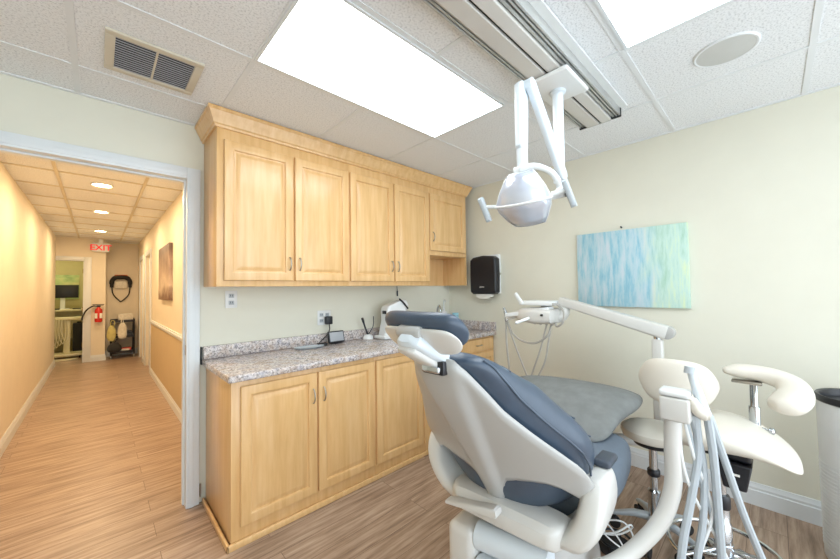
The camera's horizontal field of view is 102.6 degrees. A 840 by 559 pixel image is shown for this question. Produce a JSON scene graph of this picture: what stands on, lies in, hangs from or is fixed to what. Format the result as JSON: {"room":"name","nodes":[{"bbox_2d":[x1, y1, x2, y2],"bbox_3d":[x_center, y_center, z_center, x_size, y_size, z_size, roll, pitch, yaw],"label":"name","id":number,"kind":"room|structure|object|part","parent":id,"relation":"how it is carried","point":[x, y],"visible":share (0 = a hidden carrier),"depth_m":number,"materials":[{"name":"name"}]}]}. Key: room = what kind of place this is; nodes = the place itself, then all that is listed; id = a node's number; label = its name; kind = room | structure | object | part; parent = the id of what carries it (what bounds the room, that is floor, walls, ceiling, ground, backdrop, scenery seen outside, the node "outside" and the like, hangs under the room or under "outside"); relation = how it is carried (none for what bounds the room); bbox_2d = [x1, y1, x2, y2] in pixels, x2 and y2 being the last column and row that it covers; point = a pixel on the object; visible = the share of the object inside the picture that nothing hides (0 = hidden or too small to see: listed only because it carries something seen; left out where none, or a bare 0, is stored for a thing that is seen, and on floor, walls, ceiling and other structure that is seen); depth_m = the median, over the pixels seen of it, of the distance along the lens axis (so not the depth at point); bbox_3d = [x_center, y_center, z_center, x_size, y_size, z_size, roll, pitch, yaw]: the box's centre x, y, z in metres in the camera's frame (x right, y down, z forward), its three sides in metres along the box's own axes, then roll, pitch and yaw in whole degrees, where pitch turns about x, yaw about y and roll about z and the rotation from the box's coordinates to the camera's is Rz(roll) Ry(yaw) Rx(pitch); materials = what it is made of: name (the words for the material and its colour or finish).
{"room":"dental clinic","nodes":[
{"label":"dental clinic","id":0,"kind":"room"},
{"bbox_2d":[0,161,55,439],"bbox_3d":[-4.640,0.304,3.925,0.100,2.455,6.700,1,-2,-44],"label":"wall","id":1,"kind":"structure","parent":0,"point":[27,243],"depth_m":3.61,"materials":[{"name":"paint"}]},
{"bbox_2d":[0,360,54,457],"bbox_3d":[-4.582,1.469,3.933,0.016,0.125,6.700,1,-2,-44],"label":"baseboard","id":2,"kind":"structure","parent":1,"relation":"attached to","point":[7,437],"depth_m":3.61,"materials":[{"name":"wood"}]},
{"bbox_2d":[1,161,182,240],"bbox_3d":[-4.172,-0.917,4.422,1.240,0.019,6.700,1,-2,-44],"label":"trim","id":3,"kind":"structure","parent":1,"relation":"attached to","point":[53,163],"depth_m":3.96,"materials":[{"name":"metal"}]},
{"bbox_2d":[54,261,82,351],"bbox_3d":[-7.878,0.435,7.088,1.810,2.455,2.250,1,-2,-44],"label":"wall","id":4,"kind":"structure","parent":0,"point":[62,267],"depth_m":8.05,"materials":[{"name":"paint"}]},
{"bbox_2d":[55,275,79,299],"bbox_3d":[-8.559,0.183,7.847,0.870,0.580,0.024,1,-2,-44],"label":"wall art","id":5,"kind":"object","parent":4,"relation":"attached to","point":[59,279],"visible":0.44,"depth_m":8.00},
{"bbox_2d":[56,236,137,354],"bbox_3d":[-6.677,0.417,7.026,1.440,2.455,0.600,1,-2,-44],"label":"wall","id":6,"kind":"structure","parent":0,"point":[122,258],"depth_m":7.25,"materials":[{"name":"paint"}]},
{"bbox_2d":[81,304,103,321],"bbox_3d":[-6.494,0.673,6.681,0.328,0.360,0.133,1,-2,-44],"label":"fire extinguisher","id":7,"kind":"object","parent":6,"relation":"attached to","point":[98,317],"visible":1,"depth_m":6.69,"materials":[{"name":"red paint"}]},
{"bbox_2d":[90,348,136,361],"bbox_3d":[-6.555,1.584,7.128,0.379,0.125,0.901,-1,-2,3],"label":"baseboard","id":8,"kind":"structure","parent":6,"relation":"attached to","point":[101,357],"depth_m":6.81,"materials":[{"name":"wood"}]},
{"bbox_2d":[109,275,131,301],"bbox_3d":[-6.541,0.198,7.364,0.381,0.601,0.099,1,-2,-44],"label":"rack","id":9,"kind":"object","parent":6,"relation":"hanging from","point":[118,284],"visible":1,"depth_m":7.36,"materials":[{"name":"black metal"}]},
{"bbox_2d":[137,192,182,365],"bbox_3d":[-3.878,0.325,5.068,0.100,2.455,7.300,1,-2,-44],"label":"wall","id":10,"kind":"structure","parent":0,"point":[169,228],"depth_m":4.62,"materials":[{"name":"paint"}]},
{"bbox_2d":[56,248,151,373],"bbox_3d":[-5.565,0.560,6.509,2.505,2.110,1.051,-1,-2,17],"label":"trim","id":11,"kind":"structure","parent":10,"relation":"attached to","point":[87,261],"depth_m":6.64,"materials":[{"name":"wood"}]},
{"bbox_2d":[148,257,149,364],"bbox_3d":[-4.801,0.572,6.045,0.040,2.020,0.800,1,-2,-44],"label":"door","id":12,"kind":"structure","parent":10,"relation":"in","point":[149,257],"depth_m":6.28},
{"bbox_2d":[142,356,180,421],"bbox_3d":[-3.410,1.468,4.479,0.016,0.125,5.870,1,-2,-44],"label":"baseboard","id":13,"kind":"structure","parent":10,"relation":"attached to","point":[170,400],"depth_m":4.24,"materials":[{"name":"wood"}]},
{"bbox_2d":[158,242,172,300],"bbox_3d":[-3.333,-0.083,4.402,0.037,0.700,0.960,1,-2,-44],"label":"picture","id":14,"kind":"object","parent":10,"relation":"attached to","point":[165,288],"visible":1,"depth_m":4.20},
{"bbox_2d":[149,320,181,341],"bbox_3d":[-2.958,0.639,4.011,0.027,0.065,4.520,1,-2,-44],"label":"trim","id":15,"kind":"structure","parent":10,"relation":"attached to","point":[176,335],"depth_m":4.20,"materials":[{"name":"wood"}]},
{"bbox_2d":[151,324,181,408],"bbox_3d":[-2.945,1.041,4.007,0.008,0.740,4.520,1,-2,-44],"label":"wainscoting","id":16,"kind":"structure","parent":10,"relation":"attached to","point":[166,350],"depth_m":4.22,"materials":[{"name":"paint"}]},
{"bbox_2d":[0,74,448,501],"bbox_3d":[-1.268,0.217,2.446,4.550,2.455,0.100,1,-2,-44],"label":"wall","id":17,"kind":"structure","parent":0,"point":[28,108],"depth_m":2.22,"materials":[{"name":"paint"}]},
{"bbox_2d":[0,130,200,508],"bbox_3d":[-1.848,0.356,1.876,1.033,2.161,0.145,1,-2,-44],"label":"trim","id":18,"kind":"structure","parent":17,"relation":"attached to","point":[10,143],"depth_m":2.14,"materials":[{"name":"wood"}]},
{"bbox_2d":[225,291,236,307],"bbox_3d":[-1.309,0.137,2.335,0.075,0.120,0.009,1,-2,-44],"label":"wall outlet","id":19,"kind":"object","parent":17,"relation":"attached to","point":[230,296],"visible":1,"depth_m":2.33,"materials":[{"name":"white plastic"}]},
{"bbox_2d":[204,127,348,286],"bbox_3d":[-0.979,-0.435,2.412,0.902,0.970,0.384,1,-2,-44],"label":"upper cabinet","id":20,"kind":"object","parent":17,"relation":"attached to","point":[276,215],"visible":0.99,"depth_m":2.21,"materials":[{"name":"brown wood"}]},
{"bbox_3d":[-1.021,-0.418,2.161,0.421,0.853,0.019,1,-2,-44],"label":"door","id":21,"kind":"part","parent":20,"relation":"part of","materials":[{"name":"brown wood"}]},
{"bbox_3d":[-0.708,-0.414,2.461,0.423,0.853,0.019,1,-2,-44],"label":"door","id":22,"kind":"part","parent":20,"relation":"part of","materials":[{"name":"brown wood"}]},
{"bbox_2d":[195,102,471,196],"bbox_3d":[-0.459,-0.951,2.927,2.465,0.104,0.385,1,-2,-44],"label":"crown molding","id":23,"kind":"structure","parent":20,"relation":"attached to","point":[213,116],"depth_m":2.38,"materials":[{"name":"brown wood"}]},
{"bbox_2d":[203,327,379,358],"bbox_3d":[-0.543,0.493,3.042,2.426,0.082,0.023,1,-2,-44],"label":"backsplash","id":24,"kind":"structure","parent":17,"relation":"attached to","point":[215,351],"depth_m":2.50,"materials":[{"name":"stone"}]},
{"bbox_2d":[317,310,330,324],"bbox_3d":[-0.800,0.319,2.814,0.120,0.120,0.009,1,-2,-44],"label":"wall outlet","id":25,"kind":"object","parent":17,"relation":"attached to","point":[321,315],"visible":0.77,"depth_m":2.80,"materials":[{"name":"white plastic"}]},
{"bbox_2d":[317,316,332,344],"bbox_3d":[-0.771,0.417,2.744,0.077,0.221,0.198,-1,-2,15],"label":"power adapter","id":26,"kind":"object","parent":25,"relation":"attached to","point":[328,319],"visible":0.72,"depth_m":2.79,"materials":[{"name":"black plastic"}]},
{"bbox_2d":[348,164,429,285],"bbox_3d":[-0.335,-0.427,3.028,0.881,0.970,0.384,1,-2,-44],"label":"upper cabinet","id":27,"kind":"object","parent":17,"relation":"attached to","point":[389,215],"visible":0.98,"depth_m":2.87,"materials":[{"name":"brown wood"}]},
{"bbox_3d":[-0.386,-0.410,2.768,0.433,0.853,0.019,1,-2,-44],"label":"door","id":28,"kind":"part","parent":27,"relation":"part of","materials":[{"name":"brown wood"}]},
{"bbox_3d":[-0.069,-0.406,3.071,0.425,0.853,0.019,1,-2,-44],"label":"door","id":29,"kind":"part","parent":27,"relation":"part of","materials":[{"name":"brown wood"}]},
{"bbox_2d":[428,187,466,285],"bbox_3d":[0.192,-0.421,3.530,0.573,0.970,0.384,1,-2,-44],"label":"upper cabinet","id":30,"kind":"object","parent":17,"relation":"attached to","point":[447,214],"visible":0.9,"depth_m":3.48,"materials":[{"name":"brown wood"}]},
{"bbox_3d":[0.285,-0.553,3.415,0.532,0.550,0.019,1,-2,-44],"label":"door","id":31,"kind":"part","parent":30,"relation":"part of","materials":[{"name":"brown wood"}]},
{"bbox_2d":[0,351,827,558],"bbox_3d":[-3.032,1.542,4.166,4.800,0.050,13.700,1,-2,-44],"label":"floor","id":32,"kind":"structure","parent":0,"point":[92,469],"depth_m":2.17,"materials":[{"name":"brown wood"}]},
{"bbox_2d":[55,358,77,361],"bbox_3d":[-7.253,1.635,6.813,0.468,0.022,0.188,1,-2,-44],"label":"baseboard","id":33,"kind":"structure","parent":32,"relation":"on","point":[59,360],"depth_m":6.85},
{"bbox_2d":[54,308,82,357],"bbox_3d":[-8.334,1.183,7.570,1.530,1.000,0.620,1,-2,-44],"label":"desk","id":34,"kind":"object","parent":32,"relation":"on","point":[62,312],"visible":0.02,"depth_m":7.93,"materials":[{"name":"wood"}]},
{"bbox_2d":[55,285,78,308],"bbox_3d":[-8.227,0.406,7.744,0.530,0.560,0.180,1,-2,-44],"label":"monitor","id":35,"kind":"object","parent":34,"relation":"on","point":[62,292],"visible":0.73,"depth_m":7.77,"materials":[{"name":"black plastic"}]},
{"bbox_2d":[72,321,82,350],"bbox_3d":[-7.663,1.309,7.569,0.200,0.730,0.200,1,-2,-44],"label":"case","id":36,"kind":"object","parent":32,"relation":"on","point":[77,327],"visible":0.63,"depth_m":7.48,"materials":[{"name":"black plastic"}]},
{"bbox_2d":[110,318,134,358],"bbox_3d":[-6.359,1.245,7.192,0.389,0.800,0.390,1,-2,-44],"label":"utility cart","id":37,"kind":"object","parent":32,"relation":"on","point":[132,350],"visible":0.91,"depth_m":7.17,"materials":[{"name":"black plastic"}]},
{"bbox_2d":[107,320,115,341],"bbox_3d":[-6.338,1.058,6.915,0.080,0.435,0.143,-2,-2,38],"label":"bag","id":38,"kind":"object","parent":37,"relation":"hanging from","point":[111,332],"visible":1,"depth_m":6.90,"materials":[{"name":"fabric"}]},
{"bbox_2d":[107,338,121,352],"bbox_3d":[-6.271,1.356,6.907,0.233,0.280,0.115,1,-2,-44],"label":"bag","id":39,"kind":"object","parent":37,"relation":"hanging from","point":[114,347],"visible":1,"depth_m":6.88,"materials":[{"name":"fabric"}]},
{"bbox_2d":[117,318,126,338],"bbox_3d":[-6.213,1.025,7.027,0.150,0.426,0.083,1,-2,-44],"label":"bag","id":40,"kind":"object","parent":37,"relation":"hanging from","point":[122,329],"visible":1,"depth_m":7.00,"materials":[{"name":"fabric"}]},
{"bbox_2d":[110,318,133,322],"bbox_3d":[-6.364,0.875,7.202,0.385,0.060,0.350,1,-2,-44],"label":"shelf","id":41,"kind":"object","parent":37,"relation":"attached to","point":[116,320],"depth_m":7.11,"materials":[{"name":"black plastic"}]},
{"bbox_2d":[111,347,134,353],"bbox_3d":[-6.355,1.515,7.185,0.385,0.060,0.350,1,-2,-44],"label":"shelf","id":42,"kind":"object","parent":37,"relation":"attached to","point":[132,348],"depth_m":7.11,"materials":[{"name":"black plastic"}]},
{"bbox_2d":[118,313,132,319],"bbox_3d":[-6.320,0.805,7.226,0.240,0.149,0.180,1,-2,-44],"label":"box","id":43,"kind":"object","parent":37,"relation":"on","point":[126,316],"visible":0.88,"depth_m":7.17,"materials":[{"name":"cardboard"}]},
{"bbox_2d":[121,346,130,350],"bbox_3d":[-6.294,1.480,7.140,0.250,0.074,0.141,1,-2,-44],"label":"glove box","id":44,"kind":"object","parent":37,"relation":"on","point":[123,348],"visible":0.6,"depth_m":7.14,"materials":[{"name":"cardboard"}]},
{"bbox_3d":[-6.113,1.217,7.200,0.024,0.730,0.024,1,-2,-44],"label":"leg","id":45,"kind":"part","parent":37,"relation":"part of","materials":[{"name":"black plastic"}]},
{"bbox_2d":[206,357,374,544],"bbox_3d":[-0.843,0.996,2.287,0.929,0.878,0.622,1,-2,-44],"label":"base cabinet","id":46,"kind":"object","parent":32,"relation":"on","point":[278,446],"visible":0.91,"depth_m":2.00,"materials":[{"name":"brown wood"}]},
{"bbox_3d":[-0.802,0.950,1.952,0.438,0.741,0.019,1,-2,-44],"label":"door","id":47,"kind":"part","parent":46,"relation":"part of","materials":[{"name":"brown wood"}]},
{"bbox_2d":[202,450,428,553],"bbox_3d":[-0.312,1.424,2.800,2.457,0.036,0.590,1,-2,-44],"label":"trim","id":48,"kind":"structure","parent":46,"relation":"attached to","point":[228,548],"depth_m":2.03,"materials":[{"name":"brown wood"}]},
{"bbox_3d":[-0.481,0.954,2.259,0.430,0.741,0.019,1,-2,-44],"label":"door","id":49,"kind":"part","parent":46,"relation":"part of","materials":[{"name":"brown wood"}]},
{"bbox_2d":[200,320,495,383],"bbox_3d":[-0.327,0.499,2.823,2.462,0.129,0.637,1,-2,-44],"label":"countertop","id":50,"kind":"structure","parent":46,"relation":"on","point":[242,361],"depth_m":2.33,"materials":[{"name":"stone"}]},
{"bbox_2d":[294,344,323,349],"bbox_3d":[-0.847,0.517,2.574,0.230,0.015,0.104,1,-2,-44],"label":"dish","id":51,"kind":"object","parent":50,"relation":"on","point":[319,345],"visible":1,"depth_m":2.57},
{"bbox_2d":[327,330,344,343],"bbox_3d":[-0.697,0.477,2.784,0.147,0.103,0.056,1,-2,-44],"label":"clock","id":52,"kind":"object","parent":50,"relation":"on","point":[334,337],"visible":1,"depth_m":2.76,"materials":[{"name":"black plastic"}]},
{"bbox_2d":[361,316,373,339],"bbox_3d":[-0.474,0.431,3.017,0.112,0.200,0.094,1,-2,-44],"label":"pen holder","id":53,"kind":"object","parent":50,"relation":"on","point":[367,336],"visible":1,"depth_m":3.00,"materials":[{"name":"white plastic"}]},
{"bbox_2d":[374,298,408,339],"bbox_3d":[-0.253,0.351,3.087,0.306,0.359,0.170,1,-2,-44],"label":"mixer","id":54,"kind":"object","parent":50,"relation":"on","point":[399,304],"visible":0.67,"depth_m":3.03,"materials":[{"name":"white plastic"}]},
{"bbox_3d":[-0.260,0.515,3.073,0.280,0.030,0.170,1,-2,-44],"label":"foot plate","id":55,"kind":"part","parent":54,"relation":"part of","materials":[{"name":"white plastic"}]},
{"bbox_2d":[374,353,430,474],"bbox_3d":[-0.158,1.004,2.941,0.964,0.878,0.622,1,-2,-44],"label":"base cabinet","id":56,"kind":"object","parent":32,"relation":"on","point":[402,429],"visible":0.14,"depth_m":2.55,"materials":[{"name":"brown wood"}]},
{"bbox_3d":[0.200,0.962,2.909,0.470,0.741,0.019,1,-2,-44],"label":"door","id":57,"kind":"part","parent":56,"relation":"part of","materials":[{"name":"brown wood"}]},
{"bbox_2d":[461,335,493,361],"bbox_3d":[0.385,1.011,3.460,0.535,0.878,0.622,1,-2,-44],"label":"base cabinet","id":58,"kind":"object","parent":32,"relation":"on","point":[483,347],"visible":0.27,"depth_m":3.30,"materials":[{"name":"brown wood"}]},
{"bbox_3d":[0.564,0.639,3.271,0.505,0.117,0.019,1,-2,-44],"label":"drawer","id":59,"kind":"part","parent":58,"relation":"part of","materials":[{"name":"brown wood"}]},
{"bbox_3d":[0.569,1.027,3.260,0.505,0.620,0.019,1,-2,-44],"label":"door","id":60,"kind":"part","parent":58,"relation":"part of","materials":[{"name":"brown wood"}]},
{"bbox_2d":[385,310,642,558],"bbox_3d":[0.695,0.752,1.750,0.755,1.294,2.182,-2,-2,41],"label":"dental chair","id":61,"kind":"object","parent":32,"relation":"on","point":[535,466],"visible":1,"depth_m":1.12,"materials":[{"name":"plastic"}]},
{"bbox_2d":[385,310,468,344],"bbox_3d":[0.009,0.151,1.020,0.310,0.114,0.111,-2,-2,41],"label":"cushion","id":62,"kind":"object","parent":61,"relation":"on","point":[426,328],"depth_m":0.95,"materials":[{"name":"blue leather"}]},
{"bbox_3d":[0.195,0.843,1.262,0.223,0.065,0.044,-2,-2,41],"label":"release lever","id":63,"kind":"part","parent":61,"relation":"part of","materials":[{"name":"beige plastic"}]},
{"bbox_3d":[0.453,0.886,1.421,0.479,0.135,0.530,-2,-2,41],"label":"seat frame","id":64,"kind":"part","parent":61,"relation":"part of","materials":[{"name":"beige plastic"}]},
{"bbox_2d":[449,352,594,505],"bbox_3d":[0.225,0.539,1.221,0.651,0.636,0.513,-2,-2,41],"label":"backrest cushion","id":65,"kind":"object","parent":61,"relation":"on","point":[510,444],"depth_m":1.09,"materials":[{"name":"blue leather"}]},
{"bbox_2d":[547,433,630,515],"bbox_3d":[0.545,0.816,1.574,0.700,0.219,0.580,-2,-2,41],"label":"seat cushion","id":66,"kind":"object","parent":61,"relation":"on","point":[611,442],"depth_m":1.44,"materials":[{"name":"leather"}]},
{"bbox_2d":[503,292,675,452],"bbox_3d":[1.080,0.564,2.326,0.358,0.953,1.099,1,-2,-44],"label":"dental delivery unit","id":67,"kind":"object","parent":61,"relation":"attached to","point":[546,314],"visible":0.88,"depth_m":2.36,"materials":[{"name":"beige plastic"}]},
{"bbox_2d":[514,292,522,304],"bbox_3d":[0.756,0.146,2.577,0.069,0.095,0.027,-1,-2,17],"label":"handle","id":68,"kind":"object","parent":67,"relation":"on","point":[517,296],"depth_m":2.57,"materials":[{"name":"white plastic"}]},
{"bbox_3d":[0.781,0.292,2.480,0.164,0.076,0.030,-1,-2,1],"label":"pull handle","id":69,"kind":"part","parent":67,"relation":"part of","materials":[{"name":"white plastic"}]},
{"bbox_2d":[519,300,558,305],"bbox_3d":[0.929,0.177,2.572,0.223,0.033,0.262,1,-2,-44],"label":"tray","id":70,"kind":"object","parent":67,"relation":"on","point":[526,302],"depth_m":2.49,"materials":[{"name":"white plastic"}]},
{"bbox_3d":[1.254,0.243,2.239,0.080,0.245,0.659,1,-2,-43],"label":"flex arm","id":71,"kind":"part","parent":67,"relation":"part of","materials":[{"name":"beige plastic"}]},
{"bbox_3d":[1.242,0.977,2.079,0.395,0.078,0.092,-1,-2,17],"label":"mounting arm","id":72,"kind":"part","parent":67,"relation":"part of","materials":[{"name":"beige plastic"}]},
{"bbox_3d":[1.442,0.693,2.028,0.056,0.668,0.056,1,-2,-44],"label":"post","id":73,"kind":"part","parent":67,"relation":"part of","materials":[{"name":"beige plastic"}]},
{"bbox_2d":[593,366,765,558],"bbox_3d":[1.021,0.850,1.270,0.719,1.047,0.124,-1,-2,9],"label":"dental suction unit","id":74,"kind":"object","parent":61,"relation":"attached to","point":[677,406],"visible":1,"depth_m":1.26,"materials":[{"name":"beige plastic"}]},
{"bbox_3d":[0.836,0.811,1.301,0.343,0.635,0.077,-1,-2,1],"label":"post","id":75,"kind":"part","parent":74,"relation":"part of","materials":[{"name":"beige plastic"}]},
{"bbox_3d":[1.046,0.422,1.260,0.075,0.177,0.032,-1,-2,7],"label":"evacuator handle","id":76,"kind":"part","parent":74,"relation":"part of","materials":[{"name":"plastic"}]},
{"bbox_2d":[598,519,633,554],"bbox_3d":[1.023,1.312,1.711,0.212,0.164,0.244,1,-2,-44],"label":"foot pedal","id":77,"kind":"object","parent":32,"relation":"on","point":[609,542],"visible":0.57,"depth_m":1.73,"materials":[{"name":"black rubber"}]},
{"bbox_3d":[0.989,1.310,1.692,0.191,0.161,0.224,-1,-2,23],"label":"cord","id":78,"kind":"part","parent":77,"relation":"part of","materials":[{"name":"white plastic"}]},
{"bbox_2d":[610,358,719,558],"bbox_3d":[1.265,0.898,1.832,0.422,0.989,0.437,-1,-2,12],"label":"stool","id":79,"kind":"object","parent":32,"relation":"on","point":[654,373],"visible":0.59,"depth_m":1.75,"materials":[{"name":"beige leather"}]},
{"bbox_3d":[1.171,1.300,1.876,0.170,0.057,0.044,-2,-2,28],"label":"leg","id":80,"kind":"part","parent":79,"relation":"part of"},
{"bbox_3d":[1.293,1.300,1.934,0.044,0.057,0.170,-1,-2,10],"label":"leg","id":81,"kind":"part","parent":79,"relation":"part of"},
{"bbox_3d":[1.267,0.878,1.833,0.200,0.030,0.200,1,-2,-44],"label":"seat plate","id":82,"kind":"part","parent":79,"relation":"part of","materials":[{"name":"black plastic"}]},
{"bbox_3d":[1.266,0.830,1.834,0.300,0.068,0.300,1,-2,-44],"label":"seat","id":83,"kind":"part","parent":79,"relation":"part of","materials":[{"name":"beige plastic"}]},
{"bbox_3d":[1.322,1.293,1.718,0.044,0.057,0.170,0,-2,-26],"label":"leg","id":84,"kind":"part","parent":79,"relation":"part of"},
{"bbox_2d":[666,364,815,558],"bbox_3d":[1.427,0.894,1.535,0.438,0.978,0.519,1,-2,-44],"label":"stool","id":85,"kind":"object","parent":32,"relation":"on","point":[744,440],"visible":0.8,"depth_m":1.47,"materials":[{"name":"beige leather"}]},
{"bbox_3d":[1.316,1.290,1.601,0.140,0.057,0.044,-2,-2,28],"label":"leg","id":86,"kind":"part","parent":85,"relation":"part of","materials":[{"name":"silver metal"}]},
{"bbox_3d":[1.422,1.290,1.652,0.044,0.057,0.140,-1,-2,10],"label":"leg","id":87,"kind":"part","parent":85,"relation":"part of","materials":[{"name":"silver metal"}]},
{"bbox_3d":[1.413,0.772,1.565,0.180,0.055,0.185,1,-2,-44],"label":"seat plate","id":88,"kind":"part","parent":85,"relation":"part of","materials":[{"name":"black plastic"}]},
{"bbox_3d":[1.437,0.713,1.541,0.420,0.156,0.421,1,-2,-44],"label":"seat","id":89,"kind":"part","parent":85,"relation":"part of","materials":[{"name":"beige plastic"}]},
{"bbox_3d":[1.503,1.287,1.567,0.140,0.057,0.044,-1,-2,-8],"label":"leg","id":90,"kind":"part","parent":85,"relation":"part of","materials":[{"name":"silver metal"}]},
{"bbox_3d":[1.544,0.483,1.591,0.060,0.014,0.105,1,-2,-44],"label":"pad plate","id":91,"kind":"part","parent":85,"relation":"part of","materials":[{"name":"silver metal"}]},
{"bbox_3d":[1.560,0.545,1.573,0.029,0.115,0.029,1,-2,-44],"label":"arm post","id":92,"kind":"part","parent":85,"relation":"part of","materials":[{"name":"silver metal"}]},
{"bbox_3d":[1.569,0.681,1.522,0.030,0.030,0.052,0,-2,-27],"label":"clamp knob","id":93,"kind":"part","parent":85,"relation":"part of","materials":[{"name":"silver metal"}]},
{"bbox_2d":[814,388,839,558],"bbox_3d":[2.150,0.971,1.587,0.362,0.808,0.362,1,-2,-44],"label":"trash can","id":94,"kind":"object","parent":32,"relation":"on","point":[827,399],"visible":0.99,"depth_m":1.63,"materials":[{"name":"white plastic"}]},
{"bbox_2d":[0,0,839,243],"bbox_3d":[-3.119,-0.976,4.255,4.750,0.080,13.600,1,-2,-44],"label":"ceiling","id":95,"kind":"structure","parent":0,"point":[665,62],"depth_m":1.77,"materials":[{"name":"tile"}]},
{"bbox_2d":[90,239,111,251],"bbox_3d":[-6.426,-0.688,6.784,0.311,0.264,0.050,1,-2,-44],"label":"exit sign","id":96,"kind":"object","parent":95,"relation":"hanging from","point":[95,247],"visible":0.99,"depth_m":6.76,"materials":[{"name":"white plastic"}]},
{"bbox_2d":[92,210,109,213],"bbox_3d":[-4.283,-0.907,4.523,0.176,0.010,0.176,1,-2,-44],"label":"recessed light","id":97,"kind":"object","parent":95,"relation":"in","point":[100,211],"visible":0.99,"depth_m":4.50,"materials":[{"name":"white"}]},
{"bbox_2d":[90,182,113,187],"bbox_3d":[-3.219,-0.953,3.411,0.176,0.010,0.176,1,-2,-44],"label":"recessed light","id":98,"kind":"object","parent":95,"relation":"in","point":[97,184],"visible":1,"depth_m":3.41,"materials":[{"name":"white"}]},
{"bbox_2d":[104,26,204,95],"bbox_3d":[-1.277,-1.028,1.620,0.352,0.012,0.335,1,-2,-44],"label":"ceiling vent","id":99,"kind":"object","parent":95,"relation":"in","point":[126,54],"visible":1,"depth_m":1.60,"materials":[{"name":"metal"}]},
{"bbox_2d":[254,0,504,137],"bbox_3d":[-0.137,-1.039,1.801,1.228,0.008,0.586,1,-2,-44],"label":"recessed light","id":100,"kind":"object","parent":95,"relation":"in","point":[337,48],"visible":1,"depth_m":1.65,"materials":[{"name":"white"}]},
{"bbox_2d":[0,0,839,187],"bbox_3d":[0.164,-1.075,0.892,4.450,0.016,4.200,1,-2,-44],"label":"ceiling grid","id":101,"kind":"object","parent":95,"relation":"attached to","point":[819,4],"depth_m":1.67,"materials":[{"name":"metal"}]},
{"bbox_2d":[421,0,626,129],"bbox_3d":[-0.003,-1.027,1.023,3.190,0.072,0.282,1,-2,-44],"label":"ceiling track","id":102,"kind":"object","parent":95,"relation":"attached to","point":[525,37],"visible":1,"depth_m":1.44,"materials":[{"name":"white plastic"}]},
{"bbox_2d":[477,64,588,226],"bbox_3d":[0.590,-0.609,1.593,0.557,0.749,0.398,1,-2,-44],"label":"light","id":103,"kind":"object","parent":102,"relation":"hanging from","point":[524,200],"visible":1,"depth_m":1.48,"materials":[{"name":"white plastic"}]},
{"bbox_3d":[0.296,-0.319,1.540,0.066,0.118,0.039,-1,-2,0],"label":"handle","id":104,"kind":"part","parent":103,"relation":"part of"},
{"bbox_3d":[0.320,-0.330,1.529,0.068,0.020,0.018,-2,-2,25],"label":"handle stem","id":105,"kind":"part","parent":103,"relation":"part of","materials":[{"name":"white plastic"}]},
{"bbox_3d":[0.466,-0.730,1.491,0.084,0.316,0.068,1,-2,-44],"label":"arm","id":106,"kind":"part","parent":103,"relation":"part of","materials":[{"name":"plastic"}]},
{"bbox_3d":[0.605,-0.687,1.592,0.350,0.382,0.036,1,-2,-44],"label":"arm","id":107,"kind":"part","parent":103,"relation":"part of","materials":[{"name":"plastic"}]},
{"bbox_3d":[0.707,-0.727,1.716,0.080,0.468,0.080,1,-2,-44],"label":"drop post","id":108,"kind":"part","parent":103,"relation":"part of","materials":[{"name":"plastic"}]},
{"bbox_3d":[0.568,-0.352,1.374,0.066,0.026,0.018,-2,-2,40],"label":"handle stem","id":109,"kind":"part","parent":103,"relation":"part of","materials":[{"name":"white plastic"}]},
{"bbox_3d":[0.598,-0.346,1.350,0.062,0.118,0.051,1,-2,-44],"label":"handle","id":110,"kind":"part","parent":103,"relation":"part of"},
{"bbox_3d":[0.009,-1.022,0.995,3.170,0.060,0.055,1,-2,-44],"label":"panel","id":111,"kind":"part","parent":102,"relation":"part of","materials":[{"name":"beige plastic"}]},
{"bbox_3d":[0.037,-1.030,0.967,3.170,0.046,0.012,1,-2,-44],"label":"rail","id":112,"kind":"part","parent":102,"relation":"part of","materials":[{"name":"metal"}]},
{"bbox_3d":[0.049,-1.031,0.954,3.170,0.046,0.008,1,-2,-44],"label":"rail","id":113,"kind":"part","parent":102,"relation":"part of","materials":[{"name":"metal"}]},
{"bbox_3d":[0.059,-1.031,0.943,3.170,0.046,0.010,1,-2,-44],"label":"rail","id":114,"kind":"part","parent":102,"relation":"part of","materials":[{"name":"metal"}]},
{"bbox_3d":[-0.004,-1.057,1.024,3.190,0.012,0.282,1,-2,-44],"label":"mounting plate","id":115,"kind":"part","parent":102,"relation":"part of","materials":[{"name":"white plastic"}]},
{"bbox_2d":[593,0,733,50],"bbox_3d":[0.706,-1.075,0.919,1.228,0.008,0.586,1,-2,-44],"label":"recessed light","id":116,"kind":"object","parent":95,"relation":"in","point":[633,23],"visible":1,"depth_m":1.35,"materials":[{"name":"white"}]},
{"bbox_2d":[693,31,760,67],"bbox_3d":[1.428,-1.067,1.574,0.236,0.010,0.236,1,-2,-44],"label":"ceiling speaker","id":117,"kind":"object","parent":95,"relation":"attached to","point":[729,48],"visible":1,"depth_m":1.56},
{"bbox_2d":[449,86,839,500],"bbox_3d":[1.825,0.174,2.430,0.100,2.455,4.200,1,-2,-44],"label":"wall","id":118,"kind":"structure","parent":0,"point":[757,191],"depth_m":2.21,"materials":[{"name":"paint"}]},
{"bbox_2d":[470,254,500,298],"bbox_3d":[0.672,-0.027,3.486,0.110,0.452,0.332,1,-2,-44],"label":"dispenser","id":119,"kind":"object","parent":118,"relation":"attached to","point":[485,271],"visible":1,"depth_m":3.42,"materials":[{"name":"black plastic"}]},
{"bbox_2d":[577,222,690,308],"bbox_3d":[1.594,-0.104,2.580,0.032,0.626,0.741,1,-2,-44],"label":"wall art","id":120,"kind":"object","parent":118,"relation":"attached to","point":[644,266],"visible":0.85,"depth_m":2.52,"materials":[{"name":"fabric"}]},
{"bbox_2d":[629,446,821,526],"bbox_3d":[2.010,1.324,2.138,0.016,0.135,3.590,1,-2,-44],"label":"baseboard","id":121,"kind":"structure","parent":118,"relation":"attached to","point":[803,508],"depth_m":2.02,"materials":[{"name":"wood"}]}
]}

